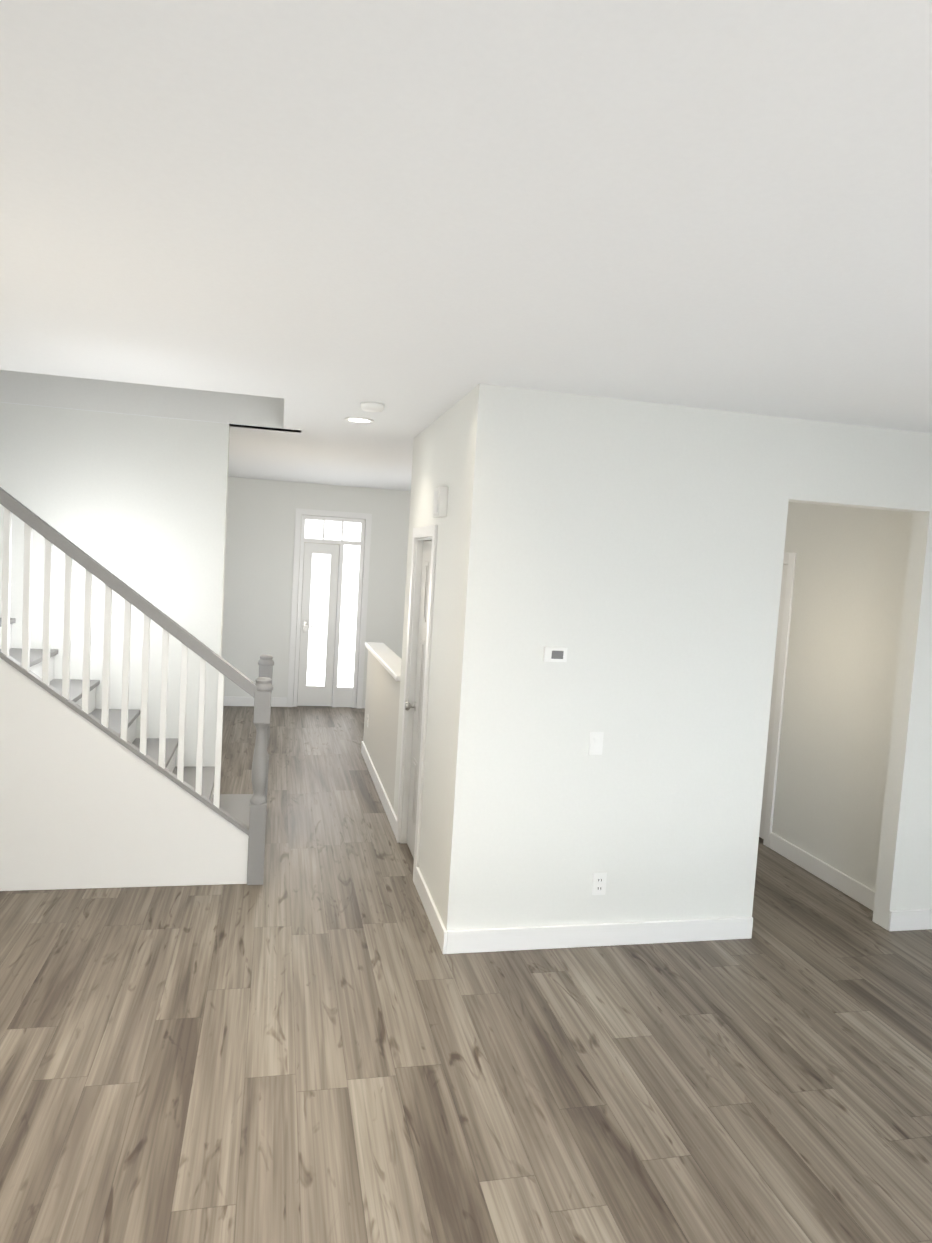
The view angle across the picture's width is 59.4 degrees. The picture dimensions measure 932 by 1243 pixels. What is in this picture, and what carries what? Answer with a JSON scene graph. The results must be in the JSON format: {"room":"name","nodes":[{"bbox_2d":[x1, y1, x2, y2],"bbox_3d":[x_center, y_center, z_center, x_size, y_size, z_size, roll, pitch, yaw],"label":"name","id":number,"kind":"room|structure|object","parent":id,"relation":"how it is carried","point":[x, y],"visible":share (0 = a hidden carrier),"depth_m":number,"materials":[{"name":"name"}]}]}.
{"room":"empty living room","nodes":[
{"label":"empty living room","id":0,"kind":"room"},
{"bbox_2d":[0,370,284,427],"bbox_3d":[-2.744,-1.467,4.650,3.350,0.247,1.148,2,4,-13],"label":"wall","id":1,"kind":"structure","parent":0,"point":[99,395],"depth_m":5.37,"materials":[{"name":"white paint"}]},
{"bbox_2d":[0,402,301,793],"bbox_3d":[-2.842,-1.248,5.300,3.470,5.200,0.119,2,4,-13],"label":"wall","id":2,"kind":"structure","parent":0,"point":[137,503],"depth_m":5.44,"materials":[{"name":"paint"}]},
{"bbox_2d":[221,477,410,706],"bbox_3d":[-1.424,-0.290,10.186,6.720,2.745,0.120,2,4,-13],"label":"wall","id":3,"kind":"structure","parent":0,"point":[259,555],"depth_m":9.92,"materials":[{"name":"paint"}]},
{"bbox_2d":[223,696,286,706],"bbox_3d":[-2.993,0.960,9.867,1.625,0.115,0.016,2,4,-13],"label":"baseboard","id":4,"kind":"structure","parent":3,"relation":"attached to","point":[228,700],"depth_m":9.94,"materials":[{"name":"white wood"}]},
{"bbox_2d":[287,508,371,707],"bbox_3d":[-1.692,-0.143,10.118,0.920,2.430,0.118,2,4,-13],"label":"door unit","id":5,"kind":"structure","parent":3,"relation":"in","point":[329,575],"depth_m":10.12,"materials":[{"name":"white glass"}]},
{"bbox_2d":[363,388,473,918],"bbox_3d":[-0.427,0.082,5.958,0.120,2.745,3.960,2,4,-13],"label":"wall","id":6,"kind":"structure","parent":0,"point":[441,449],"depth_m":4.53,"materials":[{"name":"paint"}]},
{"bbox_2d":[361,741,396,836],"bbox_3d":[-0.738,1.324,6.776,0.020,0.115,2.476,2,4,-13],"label":"baseboard","id":7,"kind":"structure","parent":6,"relation":"attached to","point":[390,813],"depth_m":6.46,"materials":[{"name":"white wood"}]},
{"bbox_2d":[365,642,401,680],"bbox_3d":[-0.649,0.315,6.870,0.180,0.040,2.190,2,4,-13],"label":"trim","id":8,"kind":"structure","parent":6,"relation":"on","point":[387,658],"depth_m":6.81,"materials":[{"name":"white wood"}]},
{"bbox_2d":[396,525,437,884],"bbox_3d":[-0.260,0.469,5.129,0.138,2.115,0.780,2,4,-13],"label":"door frame","id":9,"kind":"structure","parent":6,"relation":"attached to","point":[427,533],"depth_m":5.38,"materials":[{"name":"white wood"}]},
{"bbox_2d":[405,541,431,857],"bbox_3d":[-0.290,0.505,5.118,0.107,2.019,0.626,2,4,-13],"label":"closet door","id":10,"kind":"structure","parent":6,"relation":"in","point":[417,705],"depth_m":5.24,"materials":[{"name":"paint"}]},
{"bbox_2d":[415,867,442,942],"bbox_3d":[-0.197,1.531,4.408,0.020,0.115,0.820,2,4,-13],"label":"baseboard","id":11,"kind":"structure","parent":6,"relation":"attached to","point":[433,915],"depth_m":4.40,"materials":[{"name":"white wood"}]},
{"bbox_2d":[433,487,447,517],"bbox_3d":[-0.143,-0.655,4.497,0.050,0.160,0.160,2,4,-13],"label":"door chime","id":12,"kind":"object","parent":6,"relation":"attached to","point":[440,502],"visible":1,"depth_m":4.42,"materials":[{"name":"white plastic"}]},
{"bbox_2d":[0,706,931,1242],"bbox_3d":[-0.582,1.630,4.215,7.620,0.100,12.420,2,4,-13],"label":"floor","id":13,"kind":"structure","parent":0,"point":[318,1036],"depth_m":3.13,"materials":[{"name":"brown wood"}]},
{"bbox_2d":[0,487,273,890],"bbox_3d":[-2.508,-0.124,4.817,2.716,3.073,1.150,2,4,-13],"label":"staircase","id":14,"kind":"structure","parent":13,"relation":"on","point":[91,796],"depth_m":4.46,"materials":[{"name":"white paint"}]},
{"bbox_2d":[0,0,931,490],"bbox_3d":[-0.407,-1.277,4.001,7.620,0.250,12.420,2,4,-13],"label":"ceiling","id":15,"kind":"structure","parent":0,"point":[322,218],"depth_m":1.92,"materials":[{"name":"paint"}]},
{"bbox_2d":[344,417,373,422],"bbox_3d":[-0.657,-1.239,5.028,0.184,0.007,0.184,2,4,-13],"label":"recessed light","id":16,"kind":"object","parent":15,"relation":"in","point":[358,419],"visible":1,"depth_m":5.02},
{"bbox_2d":[361,402,383,411],"bbox_3d":[-0.515,-1.176,4.489,0.130,0.036,0.130,2,4,-13],"label":"smoke detector","id":17,"kind":"object","parent":15,"relation":"attached to","point":[372,407],"visible":1,"depth_m":4.44,"materials":[{"name":"white plastic"}]},
{"bbox_2d":[442,383,931,930],"bbox_3d":[1.559,0.321,4.332,3.270,2.745,0.120,2,4,-13],"label":"wall","id":18,"kind":"structure","parent":0,"point":[628,555],"depth_m":4.10,"materials":[{"name":"paint"}]},
{"bbox_2d":[543,647,567,661],"bbox_3d":[0.436,0.161,3.988,0.115,0.070,0.024,2,4,-13],"label":"thermostat","id":19,"kind":"object","parent":18,"relation":"attached to","point":[554,654],"visible":1,"depth_m":3.98,"materials":[{"name":"white plastic"}]},
{"bbox_2d":[439,917,752,953],"bbox_3d":[0.709,1.602,4.180,1.686,0.115,0.016,2,4,-13],"label":"baseboard","id":20,"kind":"structure","parent":18,"relation":"attached to","point":[524,938],"depth_m":4.16,"materials":[{"name":"white wood"}]},
{"bbox_2d":[588,732,603,754],"bbox_3d":[0.651,0.609,4.082,0.072,0.115,0.013,2,4,-13],"label":"light switch","id":21,"kind":"object","parent":18,"relation":"attached to","point":[596,743],"visible":1,"depth_m":4.08,"materials":[{"name":"white plastic"}]},
{"bbox_2d":[592,872,606,894],"bbox_3d":[0.678,1.334,4.153,0.072,0.115,0.010,2,4,-13],"label":"electrical outlet","id":22,"kind":"object","parent":18,"relation":"attached to","point":[599,884],"visible":1,"depth_m":4.15,"materials":[{"name":"white plastic"}]},
{"bbox_2d":[888,909,931,930],"bbox_3d":[2.716,1.689,4.647,0.720,0.115,0.016,2,4,-13],"label":"baseboard","id":23,"kind":"structure","parent":18,"relation":"attached to","point":[921,919],"depth_m":4.59,"materials":[{"name":"white wood"}]},
{"bbox_2d":[772,502,912,890],"bbox_3d":[2.161,0.197,6.518,0.120,2.745,3.880,2,4,-13],"label":"wall","id":24,"kind":"structure","parent":0,"point":[851,567],"depth_m":5.21,"materials":[{"name":"paint"}]},
{"bbox_2d":[759,565,787,838],"bbox_3d":[2.159,0.569,6.245,0.107,2.019,0.776,2,4,-13],"label":"door","id":25,"kind":"structure","parent":24,"relation":"in","point":[773,698],"depth_m":5.96,"materials":[{"name":"white wood"}]},
{"bbox_2d":[763,553,796,846],"bbox_3d":[2.198,0.534,6.258,0.138,2.115,0.930,2,4,-13],"label":"door frame","id":26,"kind":"structure","parent":24,"relation":"attached to","point":[789,558],"depth_m":5.81,"materials":[{"name":"white wood"}]},
{"bbox_2d":[769,832,874,910],"bbox_3d":[2.315,1.617,5.288,0.016,0.115,1.180,2,4,-13],"label":"baseboard","id":27,"kind":"structure","parent":24,"relation":"attached to","point":[854,889],"depth_m":5.27,"materials":[{"name":"white wood"}]}
]}

